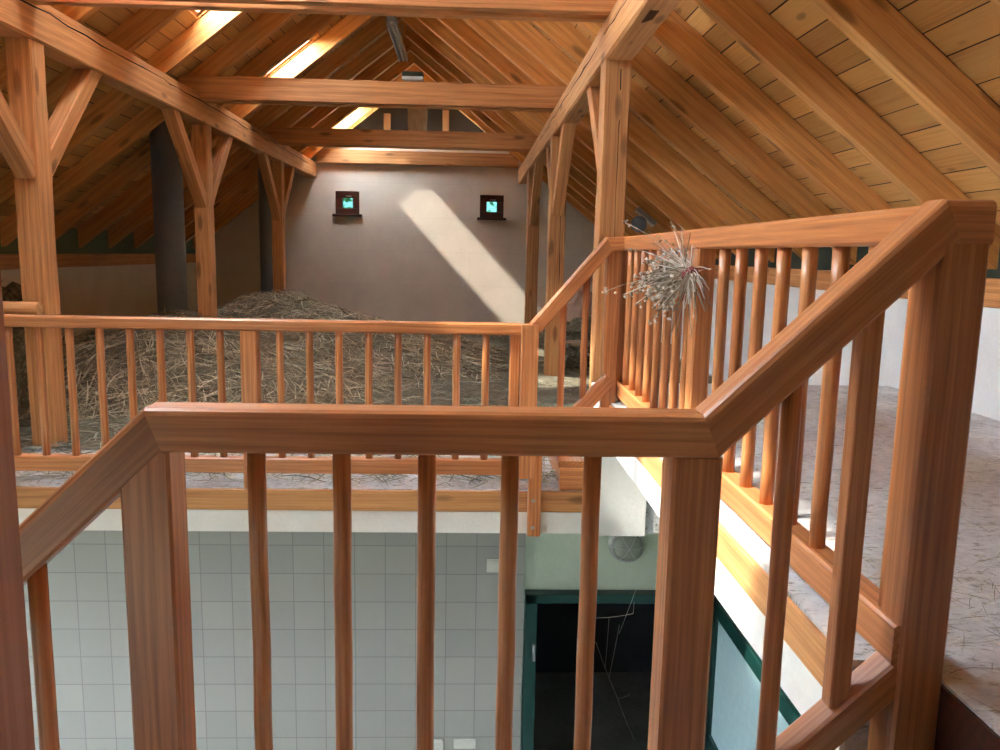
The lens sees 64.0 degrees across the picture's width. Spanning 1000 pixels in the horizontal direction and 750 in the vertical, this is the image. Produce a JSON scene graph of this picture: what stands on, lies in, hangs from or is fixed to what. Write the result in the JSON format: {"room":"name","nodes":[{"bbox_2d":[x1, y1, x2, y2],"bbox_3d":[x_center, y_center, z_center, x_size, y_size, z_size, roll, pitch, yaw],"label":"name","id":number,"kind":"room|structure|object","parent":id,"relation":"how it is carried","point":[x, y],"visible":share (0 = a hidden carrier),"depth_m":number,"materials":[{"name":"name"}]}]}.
{"room":"farm building","nodes":[
{"label":"farm building","id":0,"kind":"room"},
{"bbox_2d":[1,263,197,337],"bbox_3d":[-5.243,0.038,5.630,0.250,1.425,18.700,1,9,-2],"label":"wall","id":1,"kind":"structure","parent":0,"point":[121,290],"depth_m":10.88,"materials":[{"name":"white paint"}]},
{"bbox_2d":[0,254,195,269],"bbox_3d":[-5.162,-0.749,5.513,0.160,0.160,18.700,1,9,-2],"label":"trim","id":2,"kind":"structure","parent":1,"relation":"on","point":[7,261],"depth_m":10.36,"materials":[{"name":"brown wood"}]},
{"bbox_2d":[16,487,581,511],"bbox_3d":[-2.283,0.722,4.688,5.610,0.129,0.018,1,9,-2],"label":"trim","id":3,"kind":"structure","parent":1,"relation":"attached to","point":[27,497],"depth_m":4.74,"materials":[{"name":"brown wood"}]},
{"bbox_2d":[18,508,581,533],"bbox_3d":[-2.106,0.852,4.719,5.970,0.135,0.013,1,9,-2],"label":"trim","id":4,"kind":"structure","parent":1,"relation":"attached to","point":[110,519],"depth_m":4.76,"materials":[{"name":"paint"}]},
{"bbox_2d":[24,530,525,749],"bbox_3d":[-3.549,2.076,5.913,7.437,2.820,0.120,1,9,-2],"label":"tiled wall","id":5,"kind":"structure","parent":0,"point":[86,579],"depth_m":5.91,"materials":[{"name":"white tile"}]},
{"bbox_2d":[454,739,475,748],"bbox_3d":[-0.269,2.802,6.075,0.165,0.077,0.023,1,9,-2],"label":"wall switch","id":6,"kind":"object","parent":5,"relation":"attached to","point":[458,743],"visible":1,"depth_m":6.07,"materials":[{"name":"beige plastic"}]},
{"bbox_2d":[487,559,498,571],"bbox_3d":[-0.044,1.400,5.870,0.107,0.100,0.023,1,9,-2],"label":"junction box","id":7,"kind":"object","parent":5,"relation":"attached to","point":[492,564],"visible":0.73,"depth_m":5.86,"materials":[{"name":"beige plastic"}]},
{"bbox_2d":[15,359,724,533],"bbox_3d":[-1.372,0.003,9.978,8.230,0.266,10.585,1,9,-2],"label":"floor","id":8,"kind":"structure","parent":0,"point":[652,519],"depth_m":4.85,"materials":[{"name":"concrete"}]},
{"bbox_2d":[4,38,67,446],"bbox_3d":[-3.120,-0.836,5.404,0.170,2.694,0.186,1,9,-2],"label":"post","id":9,"kind":"object","parent":8,"relation":"on","point":[24,57],"visible":0.78,"depth_m":5.32,"materials":[{"name":"brown wood"}]},
{"bbox_2d":[0,90,34,178],"bbox_3d":[-3.082,-1.711,4.761,0.122,0.982,0.982,1,9,-2],"label":"brace","id":10,"kind":"object","parent":9,"relation":"attached to","point":[14,146],"visible":1,"depth_m":5.06,"materials":[{"name":"brown wood"}]},
{"bbox_2d":[3,301,42,314],"bbox_3d":[-4.045,-0.450,5.237,2.020,0.095,0.094,1,9,-2],"label":"wooden bar","id":11,"kind":"object","parent":9,"relation":"attached to","point":[9,307],"visible":0.85,"depth_m":5.24,"materials":[{"name":"brown wood"}]},
{"bbox_2d":[48,69,101,176],"bbox_3d":[-3.120,-1.863,5.758,0.121,0.982,0.982,1,9,-2],"label":"brace","id":12,"kind":"object","parent":9,"relation":"attached to","point":[69,110],"visible":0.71,"depth_m":5.74,"materials":[{"name":"brown wood"}]},
{"bbox_2d":[150,120,187,314],"bbox_3d":[-3.852,-1.549,9.337,0.346,2.894,0.346,1,9,-2],"label":"duct pipe","id":13,"kind":"object","parent":8,"relation":"on","point":[166,170],"visible":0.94,"depth_m":9.18,"materials":[{"name":"metal"}]},
{"bbox_2d":[191,124,216,317],"bbox_3d":[-3.248,-1.357,8.822,0.170,2.694,0.186,1,9,-2],"label":"post","id":14,"kind":"object","parent":8,"relation":"on","point":[201,140],"visible":0.7,"depth_m":8.72,"materials":[{"name":"brown wood"}]},
{"bbox_2d":[161,109,206,207],"bbox_3d":[-3.210,-2.232,8.179,0.121,0.982,0.982,1,9,-2],"label":"brace","id":15,"kind":"object","parent":14,"relation":"attached to","point":[173,119],"visible":0.93,"depth_m":8.12,"materials":[{"name":"brown wood"}]},
{"bbox_2d":[212,136,232,204],"bbox_3d":[-3.248,-2.384,9.177,0.122,0.982,0.982,1,9,-2],"label":"brace","id":16,"kind":"object","parent":14,"relation":"attached to","point":[222,148],"visible":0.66,"depth_m":9.19,"materials":[{"name":"brown wood"}]},
{"bbox_2d":[4,314,520,488],"bbox_3d":[-2.338,0.154,4.652,4.902,0.995,0.122,1,9,-2],"label":"railing","id":17,"kind":"object","parent":8,"relation":"on","point":[249,328],"visible":0.63,"depth_m":4.62,"materials":[{"name":"brown wood"}]},
{"bbox_2d":[18,288,508,421],"bbox_3d":[-2.491,-0.590,10.142,5.568,0.967,8.458,1,9,-2],"label":"heap","id":18,"kind":"object","parent":8,"relation":"on","point":[283,304],"visible":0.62,"depth_m":7.80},
{"bbox_2d":[258,160,272,295],"bbox_3d":[-3.748,-2.162,12.892,0.251,3.044,0.251,8,11,37],"label":"duct pipe","id":19,"kind":"object","parent":8,"relation":"on","point":[265,217],"visible":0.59,"depth_m":12.79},
{"bbox_2d":[270,161,285,291],"bbox_3d":[-3.376,-1.875,12.220,0.171,2.694,0.186,1,9,-2],"label":"post","id":20,"kind":"object","parent":8,"relation":"on","point":[277,167],"visible":0.59,"depth_m":12.11,"materials":[{"name":"brown wood"}]},
{"bbox_2d":[256,153,280,220],"bbox_3d":[-3.337,-2.750,11.577,0.122,0.982,0.982,1,9,-2],"label":"brace","id":21,"kind":"object","parent":20,"relation":"attached to","point":[263,160],"visible":0.91,"depth_m":11.52,"materials":[{"name":"brown wood"}]},
{"bbox_2d":[284,167,294,212],"bbox_3d":[-3.375,-2.902,12.575,0.122,0.982,0.982,1,9,-2],"label":"brace","id":22,"kind":"object","parent":20,"relation":"attached to","point":[289,171],"visible":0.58,"depth_m":12.63,"materials":[{"name":"brown wood"}]},
{"bbox_2d":[22,471,546,488],"bbox_3d":[-1.455,0.630,4.907,3.569,0.029,0.429,1,9,-2],"label":"straw","id":23,"kind":"object","parent":8,"relation":"on","point":[37,471],"visible":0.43,"depth_m":4.86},
{"bbox_2d":[15,329,723,486],"bbox_3d":[-1.325,-0.134,9.800,7.726,0.112,10.300,1,9,-2],"label":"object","id":24,"kind":"structure","parent":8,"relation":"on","point":[89,430],"depth_m":7.47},
{"bbox_2d":[2,281,29,415],"bbox_3d":[-4.113,-0.239,6.540,0.928,1.134,0.858,1,9,-2],"label":"bundle","id":25,"kind":"object","parent":24,"relation":"on","point":[18,332],"visible":0.23,"depth_m":6.34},
{"bbox_2d":[565,343,579,369],"bbox_3d":[0.832,-0.218,9.712,0.378,0.340,0.384,1,9,-2],"label":"bundle","id":26,"kind":"object","parent":24,"relation":"on","point":[572,354],"visible":0.43,"depth_m":9.59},
{"bbox_2d":[566,288,591,321],"bbox_3d":[1.171,-0.938,11.643,0.481,0.696,0.436,1,9,-2],"label":"sack","id":27,"kind":"object","parent":24,"relation":"on","point":[574,305],"visible":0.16,"depth_m":11.49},
{"bbox_2d":[566,316,591,340],"bbox_3d":[1.337,-0.533,11.060,1.173,0.577,0.816,1,9,-2],"label":"bundle","id":28,"kind":"object","parent":24,"relation":"on","point":[573,328],"visible":0.14,"depth_m":10.83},
{"bbox_2d":[524,168,539,323],"bbox_3d":[0.496,-1.820,12.374,0.186,2.694,0.185,1,9,-2],"label":"post","id":29,"kind":"object","parent":8,"relation":"on","point":[532,232],"visible":0.64,"depth_m":12.30,"materials":[{"name":"brown wood"}]},
{"bbox_2d":[529,162,543,225],"bbox_3d":[0.534,-2.695,11.731,0.121,0.982,0.982,1,9,-2],"label":"brace","id":30,"kind":"object","parent":29,"relation":"attached to","point":[538,166],"visible":0.87,"depth_m":11.70,"materials":[{"name":"brown wood"}]},
{"bbox_2d":[544,135,566,375],"bbox_3d":[0.624,-1.302,8.976,0.185,2.694,0.185,1,9,-2],"label":"post","id":31,"kind":"object","parent":8,"relation":"on","point":[554,275],"visible":0.54,"depth_m":8.90,"materials":[{"name":"brown wood"}]},
{"bbox_2d":[546,146,549,187],"bbox_3d":[0.624,-2.329,9.330,0.121,0.982,0.982,1,9,-2],"label":"brace","id":32,"kind":"object","parent":31,"relation":"attached to","point":[547,147],"visible":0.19,"depth_m":9.44,"materials":[{"name":"brown wood"}]},
{"bbox_2d":[552,123,575,215],"bbox_3d":[0.661,-2.177,8.332,0.122,0.982,0.982,1,9,-2],"label":"brace","id":33,"kind":"object","parent":31,"relation":"attached to","point":[568,129],"visible":0.87,"depth_m":8.28,"materials":[{"name":"brown wood"}]},
{"bbox_2d":[548,456,583,490],"bbox_3d":[0.433,0.547,5.153,0.200,0.178,0.775,1,9,-2],"label":"stair step","id":34,"kind":"structure","parent":8,"relation":"on","point":[569,473],"depth_m":4.78,"materials":[{"name":"brown wood"}]},
{"bbox_2d":[589,59,631,387],"bbox_3d":[0.751,-0.780,5.558,0.186,2.694,0.186,1,9,-2],"label":"post","id":35,"kind":"object","parent":8,"relation":"on","point":[615,76],"visible":0.62,"depth_m":5.39,"materials":[{"name":"brown wood"}]},
{"bbox_2d":[587,86,599,167],"bbox_3d":[0.752,-1.808,5.912,0.122,0.982,0.982,1,9,-2],"label":"brace","id":36,"kind":"object","parent":35,"relation":"attached to","point":[593,93],"visible":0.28,"depth_m":5.98,"materials":[{"name":"brown wood"}]},
{"bbox_3d":[1.503,-0.154,10.312,1.353,0.045,0.260,1,9,1],"label":"board","id":37,"kind":"object","parent":8,"relation":"on","visible":0},
{"bbox_3d":[1.535,-0.209,10.266,1.350,0.045,0.260,1,9,-3],"label":"board","id":38,"kind":"object","parent":37,"relation":"on","visible":0},
{"bbox_3d":[1.553,-0.274,10.283,1.351,0.045,0.260,1,9,-4],"label":"board","id":39,"kind":"object","parent":38,"relation":"on","visible":0},
{"bbox_2d":[573,346,670,351],"bbox_3d":[1.521,-0.337,10.277,1.350,0.045,0.260,1,9,-2],"label":"board","id":40,"kind":"object","parent":39,"relation":"on","point":[578,347],"visible":0.04,"depth_m":10.15,"materials":[{"name":"brown wood"}]},
{"bbox_2d":[565,340,670,347],"bbox_3d":[1.507,-0.398,10.266,1.352,0.045,0.260,1,9,1],"label":"board","id":41,"kind":"object","parent":40,"relation":"on","point":[573,342],"visible":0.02,"depth_m":10.15,"materials":[{"name":"brown wood"}]},
{"bbox_2d":[215,147,594,323],"bbox_3d":[-1.537,-2.451,15.016,8.430,3.680,0.320,1,9,-2],"label":"wall","id":42,"kind":"structure","parent":0,"point":[418,249],"depth_m":14.85,"materials":[{"name":"white paint"}]},
{"bbox_2d":[0,228,195,253],"bbox_3d":[-5.216,-1.081,5.460,0.040,0.510,18.700,1,9,-2],"label":"trim","id":43,"kind":"structure","parent":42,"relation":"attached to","point":[67,243],"depth_m":10.75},
{"bbox_2d":[332,191,361,216],"bbox_3d":[-2.804,-3.149,14.720,0.535,0.452,0.180,1,9,-2],"label":"window","id":44,"kind":"structure","parent":42,"relation":"in","point":[347,202],"depth_m":14.71,"materials":[{"name":"brown wood"}]},
{"bbox_2d":[316,149,518,167],"bbox_3d":[-1.492,-3.942,14.562,3.660,0.238,0.114,1,9,-2],"label":"tie beam","id":45,"kind":"structure","parent":42,"relation":"attached to","point":[325,155],"depth_m":14.51,"materials":[{"name":"brown wood"}]},
{"bbox_2d":[477,195,505,219],"bbox_3d":[-0.153,-3.102,14.827,0.538,0.452,0.180,1,9,-2],"label":"window","id":46,"kind":"structure","parent":42,"relation":"in","point":[491,206],"depth_m":14.82,"materials":[{"name":"brown wood"}]},
{"bbox_2d":[665,247,999,278],"bbox_3d":[2.847,-0.976,5.778,0.040,0.490,18.700,1,9,-2],"label":"trim","id":47,"kind":"structure","parent":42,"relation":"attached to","point":[825,253],"depth_m":6.90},
{"bbox_2d":[353,81,483,131],"bbox_3d":[-1.516,-5.042,15.390,3.567,1.391,0.040,1,9,-2],"label":"wall","id":48,"kind":"structure","parent":0,"point":[458,122],"depth_m":15.39,"materials":[{"name":"wood"}]},
{"bbox_2d":[384,113,390,129],"bbox_3d":[-2.163,-4.672,15.342,0.120,0.648,0.100,1,9,-2],"label":"stud","id":49,"kind":"object","parent":48,"relation":"attached to","point":[387,116],"visible":0.35,"depth_m":15.27,"materials":[{"name":"brown wood"}]},
{"bbox_2d":[407,109,427,130],"bbox_3d":[-1.274,-4.014,12.246,0.370,0.770,0.360,1,9,-2],"label":"post","id":50,"kind":"object","parent":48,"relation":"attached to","point":[417,118],"visible":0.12,"depth_m":12.12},
{"bbox_2d":[443,109,448,131],"bbox_3d":[-1.043,-4.721,15.376,0.120,0.779,0.100,1,9,-2],"label":"stud","id":51,"kind":"object","parent":48,"relation":"attached to","point":[445,111],"visible":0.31,"depth_m":15.30,"materials":[{"name":"brown wood"}]},
{"bbox_2d":[0,0,999,231],"bbox_3d":[-1.165,-2.653,5.726,8.727,3.454,20.000,1,9,-2],"label":"ceiling","id":52,"kind":"structure","parent":0,"point":[967,32],"depth_m":5.02,"materials":[{"name":"wood"}]},
{"bbox_2d":[0,5,103,89],"bbox_3d":[-3.300,-2.579,5.863,4.251,3.462,0.095,1,9,-2],"label":"rafter","id":53,"kind":"object","parent":52,"relation":"attached to","point":[81,14],"visible":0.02,"depth_m":5.83,"materials":[{"name":"brown wood"}]},
{"bbox_2d":[0,8,183,157],"bbox_3d":[-3.332,-2.708,6.707,4.251,3.462,0.095,1,9,-2],"label":"rafter","id":54,"kind":"object","parent":52,"relation":"attached to","point":[143,24],"visible":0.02,"depth_m":6.65,"materials":[{"name":"brown wood"}]},
{"bbox_2d":[0,11,246,209],"bbox_3d":[-3.363,-2.837,7.552,4.251,3.462,0.095,1,9,-2],"label":"rafter","id":55,"kind":"object","parent":52,"relation":"attached to","point":[212,24],"visible":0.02,"depth_m":7.53,"materials":[{"name":"brown wood"}]},
{"bbox_2d":[0,13,298,245],"bbox_3d":[-3.395,-2.966,8.397,4.251,3.462,0.095,1,9,-2],"label":"rafter","id":56,"kind":"object","parent":52,"relation":"attached to","point":[266,25],"visible":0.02,"depth_m":8.39,"materials":[{"name":"brown wood"}]},
{"bbox_2d":[54,14,339,239],"bbox_3d":[-3.427,-3.094,9.241,4.251,3.462,0.095,1,9,-2],"label":"rafter","id":57,"kind":"object","parent":52,"relation":"attached to","point":[312,24],"visible":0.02,"depth_m":9.25,"materials":[{"name":"brown wood"}]},
{"bbox_2d":[78,15,374,247],"bbox_3d":[-3.458,-3.223,10.086,4.251,3.462,0.095,1,9,-2],"label":"rafter","id":58,"kind":"object","parent":52,"relation":"attached to","point":[350,24],"visible":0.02,"depth_m":10.03,"materials":[{"name":"brown wood"}]},
{"bbox_2d":[108,16,400,247],"bbox_3d":[-3.490,-3.352,10.931,4.251,3.462,0.095,1,9,-2],"label":"rafter","id":59,"kind":"object","parent":52,"relation":"attached to","point":[377,28],"visible":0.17,"depth_m":10.86,"materials":[{"name":"brown wood"}]},
{"bbox_2d":[134,21,405,247],"bbox_3d":[-3.522,-3.481,11.775,4.251,3.462,0.095,1,9,-2],"label":"rafter","id":60,"kind":"object","parent":52,"relation":"attached to","point":[384,44],"visible":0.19,"depth_m":11.70,"materials":[{"name":"brown wood"}]},
{"bbox_2d":[265,39,311,75],"bbox_3d":[-2.639,-3.921,9.577,0.642,0.531,0.730,1,9,-2],"label":"skylight","id":61,"kind":"object","parent":52,"relation":"attached to","point":[308,41],"visible":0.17,"depth_m":9.92,"materials":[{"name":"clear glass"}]},
{"bbox_2d":[184,37,409,227],"bbox_3d":[-3.553,-3.610,12.620,4.251,3.462,0.095,1,9,-2],"label":"rafter","id":62,"kind":"object","parent":52,"relation":"attached to","point":[390,58],"visible":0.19,"depth_m":12.54,"materials":[{"name":"brown wood"}]},
{"bbox_2d":[185,51,413,242],"bbox_3d":[-3.585,-3.738,13.464,4.251,3.462,0.095,1,9,-2],"label":"rafter","id":63,"kind":"object","parent":52,"relation":"attached to","point":[396,70],"visible":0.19,"depth_m":13.41,"materials":[{"name":"brown wood"}]},
{"bbox_2d":[193,64,416,248],"bbox_3d":[-3.617,-3.867,14.309,4.251,3.462,0.095,1,9,-2],"label":"rafter","id":64,"kind":"object","parent":52,"relation":"attached to","point":[358,114],"visible":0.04,"depth_m":14.31,"materials":[{"name":"brown wood"}]},
{"bbox_2d":[386,16,407,62],"bbox_3d":[-1.329,-4.534,10.419,0.126,0.455,1.950,1,9,-2],"label":"strip light","id":65,"kind":"object","parent":52,"relation":"hanging from","point":[392,24],"visible":0.99,"depth_m":10.18,"materials":[{"name":"white paint"}]},
{"bbox_2d":[417,67,594,224],"bbox_3d":[0.631,-3.806,14.478,4.253,3.463,0.095,1,9,-2],"label":"rafter","id":66,"kind":"object","parent":52,"relation":"attached to","point":[467,113],"visible":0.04,"depth_m":14.40,"materials":[{"name":"brown wood"}]},
{"bbox_2d":[414,55,627,236],"bbox_3d":[0.663,-3.677,13.633,4.253,3.463,0.095,1,9,-2],"label":"rafter","id":67,"kind":"object","parent":52,"relation":"attached to","point":[421,65],"visible":0.19,"depth_m":13.48,"materials":[{"name":"brown wood"}]},
{"bbox_2d":[410,41,638,235],"bbox_3d":[0.695,-3.548,12.789,4.253,3.463,0.095,1,9,-2],"label":"rafter","id":68,"kind":"object","parent":52,"relation":"attached to","point":[414,49],"visible":0.19,"depth_m":12.64,"materials":[{"name":"brown wood"}]},
{"bbox_2d":[406,25,651,234],"bbox_3d":[0.726,-3.419,11.944,4.253,3.463,0.095,1,9,-2],"label":"rafter","id":69,"kind":"object","parent":52,"relation":"attached to","point":[411,35],"visible":0.19,"depth_m":11.76,"materials":[{"name":"brown wood"}]},
{"bbox_2d":[401,17,675,251],"bbox_3d":[0.758,-3.291,11.099,4.253,3.463,0.095,1,9,-2],"label":"rafter","id":70,"kind":"object","parent":52,"relation":"attached to","point":[413,23],"visible":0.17,"depth_m":10.90,"materials":[{"name":"brown wood"}]},
{"bbox_2d":[415,17,683,231],"bbox_3d":[0.790,-3.162,10.255,4.253,3.463,0.095,1,9,-2],"label":"rafter","id":71,"kind":"object","parent":52,"relation":"attached to","point":[438,28],"visible":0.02,"depth_m":10.14,"materials":[{"name":"brown wood"}]},
{"bbox_2d":[631,206,656,231],"bbox_3d":[1.864,-2.009,10.324,0.360,0.329,0.225,1,9,-2],"label":"spotlight","id":72,"kind":"object","parent":71,"relation":"attached to","point":[640,222],"visible":0.98,"depth_m":10.33,"materials":[{"name":"metal"}]},
{"bbox_2d":[437,18,719,259],"bbox_3d":[0.821,-3.033,9.410,4.253,3.463,0.095,1,9,-2],"label":"rafter","id":73,"kind":"object","parent":52,"relation":"attached to","point":[460,28],"visible":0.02,"depth_m":9.39,"materials":[{"name":"brown wood"}]},
{"bbox_2d":[462,19,735,254],"bbox_3d":[0.853,-2.904,8.565,4.253,3.463,0.095,1,9,-2],"label":"rafter","id":74,"kind":"object","parent":52,"relation":"attached to","point":[489,30],"visible":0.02,"depth_m":8.61,"materials":[{"name":"brown wood"}]},
{"bbox_2d":[492,20,774,261],"bbox_3d":[0.885,-2.775,7.721,4.253,3.463,0.095,1,9,-2],"label":"rafter","id":75,"kind":"object","parent":52,"relation":"attached to","point":[524,33],"visible":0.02,"depth_m":7.78,"materials":[{"name":"brown wood"}]},
{"bbox_2d":[529,21,802,258],"bbox_3d":[0.916,-2.647,6.876,4.253,3.463,0.095,1,9,-2],"label":"rafter","id":76,"kind":"object","parent":52,"relation":"attached to","point":[564,35],"visible":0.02,"depth_m":6.95,"materials":[{"name":"brown wood"}]},
{"bbox_2d":[576,22,856,264],"bbox_3d":[0.948,-2.518,6.031,4.253,3.463,0.095,1,9,-2],"label":"rafter","id":77,"kind":"object","parent":52,"relation":"attached to","point":[647,66],"visible":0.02,"depth_m":6.12,"materials":[{"name":"brown wood"}]},
{"bbox_2d":[651,11,892,212],"bbox_3d":[0.980,-2.389,5.187,4.253,3.463,0.095,1,9,-2],"label":"rafter","id":78,"kind":"object","parent":52,"relation":"attached to","point":[676,36],"visible":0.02,"depth_m":5.28,"materials":[{"name":"brown wood"}]},
{"bbox_2d":[691,0,999,268],"bbox_3d":[1.012,-2.260,4.342,4.253,3.463,0.095,1,9,-2],"label":"rafter","id":79,"kind":"object","parent":52,"relation":"attached to","point":[746,22],"visible":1,"depth_m":4.45,"materials":[{"name":"brown wood"}]},
{"bbox_2d":[808,0,999,178],"bbox_3d":[1.043,-2.131,3.497,4.253,3.463,0.095,1,9,-2],"label":"rafter","id":80,"kind":"object","parent":52,"relation":"attached to","point":[875,27],"visible":1,"depth_m":3.61,"materials":[{"name":"brown wood"}]},
{"bbox_2d":[520,533,658,749],"bbox_3d":[2.044,2.201,6.172,3.763,2.920,0.120,1,9,-2],"label":"wall","id":81,"kind":"structure","parent":0,"point":[552,560],"depth_m":5.94,"materials":[{"name":"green paint"}]},
{"bbox_2d":[608,536,644,561],"bbox_3d":[0.936,1.255,5.854,0.270,0.270,0.142,1,9,-2],"label":"lamp","id":82,"kind":"object","parent":81,"relation":"attached to","point":[622,548],"visible":0.81,"depth_m":5.82,"materials":[{"name":"glass"}]},
{"bbox_2d":[521,589,800,749],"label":"door","id":83,"kind":"structure","parent":81,"relation":"in","point":[735,670],"depth_m":5.77,"materials":[{"name":"green paint"}]},
{"bbox_2d":[534,672,650,749],"bbox_3d":[-1.589,4.016,3.286,11.200,0.150,12.600,1,9,-2],"label":"floor","id":84,"kind":"structure","parent":0,"point":[554,718],"depth_m":7.86,"materials":[{"name":"concrete"}]},
{"bbox_2d":[536,603,654,671],"bbox_3d":[0.883,2.048,7.290,3.200,3.000,2.200,1,9,-2],"label":"wall","id":85,"kind":"structure","parent":0,"point":[557,623],"depth_m":8.52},
{"bbox_2d":[582,457,646,535],"bbox_3d":[0.676,0.637,5.174,0.380,0.559,0.780,1,9,-2],"label":"wall","id":86,"kind":"structure","parent":0,"point":[622,512],"depth_m":4.80,"materials":[{"name":"paint"}]},
{"bbox_2d":[591,382,999,749],"bbox_3d":[1.939,0.868,1.116,2.293,0.252,9.000,1,9,-2],"label":"floor","id":87,"kind":"structure","parent":0,"point":[978,540],"depth_m":2.53,"materials":[{"name":"concrete"}]},
{"bbox_2d":[19,199,996,749],"bbox_3d":[-0.579,0.613,1.639,2.990,1.965,0.096,1,9,-2],"label":"railing","id":88,"kind":"object","parent":87,"relation":"attached to","point":[940,251],"visible":1,"depth_m":1.58,"materials":[{"name":"brown wood"}]},
{"bbox_2d":[595,563,645,738],"bbox_3d":[0.242,0.580,1.677,0.113,0.400,0.001,1,9,-2],"label":"cobweb","id":89,"kind":"object","parent":88,"relation":"attached to","point":[645,563],"visible":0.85,"depth_m":1.67},
{"bbox_2d":[519,237,624,536],"bbox_3d":[0.401,0.079,4.702,0.589,1.770,0.135,0,9,-9],"label":"railing","id":90,"kind":"object","parent":87,"relation":"attached to","point":[609,250],"visible":0.87,"depth_m":4.64,"materials":[{"name":"brown wood"}]},
{"bbox_2d":[609,405,826,686],"bbox_3d":[0.704,0.459,3.234,0.016,0.114,3.000,1,9,-2],"label":"trim","id":91,"kind":"structure","parent":87,"relation":"attached to","point":[801,634],"depth_m":2.24,"materials":[{"name":"brown wood"}]},
{"bbox_2d":[616,457,844,749],"bbox_3d":[0.703,0.579,3.263,0.012,0.131,3.020,1,9,-2],"label":"trim","id":92,"kind":"structure","parent":87,"relation":"attached to","point":[800,686],"depth_m":2.35,"materials":[{"name":"paint"}]},
{"bbox_2d":[616,206,919,666],"bbox_3d":[0.785,-0.089,3.189,0.079,0.970,3.250,1,9,-2],"label":"railing","id":93,"kind":"object","parent":87,"relation":"on","point":[811,558],"visible":0.62,"depth_m":2.51,"materials":[{"name":"brown wood"}]},
{"bbox_2d":[601,219,711,337],"bbox_3d":[0.726,-0.403,3.240,0.370,0.466,0.796,-1,9,-14],"label":"bunch","id":94,"kind":"object","parent":93,"relation":"hanging from","point":[669,278],"visible":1,"depth_m":3.26,"materials":[{"name":"plant"}]},
{"bbox_2d":[668,385,999,730],"bbox_3d":[1.800,0.449,2.972,1.996,0.013,5.084,1,9,-2],"label":"straw","id":95,"kind":"object","parent":87,"relation":"on","point":[709,385],"visible":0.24,"depth_m":2.52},
{"bbox_2d":[863,527,999,682],"bbox_3d":[1.689,0.582,1.911,1.407,0.080,1.464,1,9,-2],"label":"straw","id":96,"kind":"object","parent":87,"relation":"on","point":[964,638],"visible":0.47,"depth_m":1.97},
{"bbox_2d":[934,684,999,749],"bbox_3d":[1.006,1.142,-0.800,0.008,0.246,5.200,1,9,-2],"label":"trim","id":97,"kind":"structure","parent":87,"relation":"attached to","point":[958,727],"depth_m":1.59,"materials":[{"name":"brown wood"}]},
{"bbox_2d":[661,279,999,420],"bbox_3d":[2.830,0.139,5.948,0.250,1.455,18.700,1,9,-2],"label":"wall","id":98,"kind":"structure","parent":0,"point":[986,396],"depth_m":5.57,"materials":[{"name":"grey paint"}]},
{"bbox_2d":[714,265,999,308],"bbox_3d":[2.781,-0.660,5.824,0.160,0.160,18.700,1,9,-2],"label":"trim","id":99,"kind":"structure","parent":98,"relation":"on","point":[992,288],"depth_m":6.64,"materials":[{"name":"brown wood"}]},
{"bbox_3d":[0.044,1.403,0.145,1.580,0.185,3.060,1,9,-2],"label":"floor","id":100,"kind":"structure","parent":0,"visible":0},
{"bbox_2d":[0,270,34,749],"bbox_3d":[-0.597,0.341,0.890,0.100,1.665,0.100,1,9,-2],"label":"newel post","id":101,"kind":"object","parent":100,"relation":"on","point":[16,710],"visible":1,"depth_m":0.89,"materials":[{"name":"brown wood"}]},
{"bbox_3d":[-0.819,-0.260,-3.866,8.430,5.041,0.300,1,9,-2],"label":"wall","id":102,"kind":"structure","parent":0,"visible":0},
{"bbox_2d":[0,0,316,177],"bbox_3d":[-3.092,-2.333,5.359,0.188,0.283,18.720,1,9,-2],"label":"purlin","id":103,"kind":"object","parent":102,"relation":"attached to","point":[66,41],"visible":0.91,"depth_m":6.56,"materials":[{"name":"brown wood"}]},
{"bbox_2d":[30,0,607,22],"bbox_3d":[-1.146,-2.470,5.183,4.110,0.236,0.084,1,9,-2],"label":"tie beam","id":104,"kind":"structure","parent":103,"relation":"on","point":[267,8],"depth_m":5.18,"materials":[{"name":"brown wood"}]},
{"bbox_2d":[179,75,566,109],"bbox_3d":[-1.266,-2.959,8.389,4.110,0.235,0.084,1,9,-2],"label":"tie beam","id":105,"kind":"structure","parent":103,"relation":"on","point":[225,88],"depth_m":8.35,"materials":[{"name":"brown wood"}]},
{"bbox_2d":[402,71,423,81],"bbox_3d":[-0.914,-3.133,8.397,0.220,0.086,0.127,1,9,-2],"label":"floodlight","id":106,"kind":"object","parent":105,"relation":"on","point":[416,76],"visible":0.97,"depth_m":8.34,"materials":[{"name":"grey metal"}]},
{"bbox_2d":[205,100,552,111],"bbox_3d":[-1.273,-2.985,8.562,4.110,0.236,0.084,1,9,-2],"label":"tie beam","id":107,"kind":"structure","parent":103,"relation":"on","point":[207,101],"depth_m":8.55,"materials":[{"name":"brown wood"}]},
{"bbox_2d":[142,0,616,14],"bbox_3d":[-1.140,-2.443,5.010,4.110,0.236,0.084,1,9,-2],"label":"tie beam","id":108,"kind":"structure","parent":103,"relation":"on","point":[581,7],"depth_m":5.03,"materials":[{"name":"brown wood"}]},
{"bbox_2d":[263,127,537,150],"bbox_3d":[-1.393,-3.474,11.767,4.110,0.235,0.083,1,9,-2],"label":"tie beam","id":109,"kind":"structure","parent":103,"relation":"on","point":[284,135],"depth_m":11.73,"materials":[{"name":"brown wood"}]},
{"bbox_2d":[281,144,529,151],"bbox_3d":[-1.400,-3.500,11.940,4.110,0.236,0.084,1,9,-2],"label":"tie beam","id":110,"kind":"structure","parent":103,"relation":"on","point":[281,144],"depth_m":11.93,"materials":[{"name":"brown wood"}]},
{"bbox_2d":[518,0,680,183],"bbox_3d":[0.774,-2.248,5.517,0.192,0.273,18.720,1,9,-2],"label":"purlin","id":111,"kind":"object","parent":102,"relation":"attached to","point":[630,24],"visible":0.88,"depth_m":5.34,"materials":[{"name":"brown wood"}]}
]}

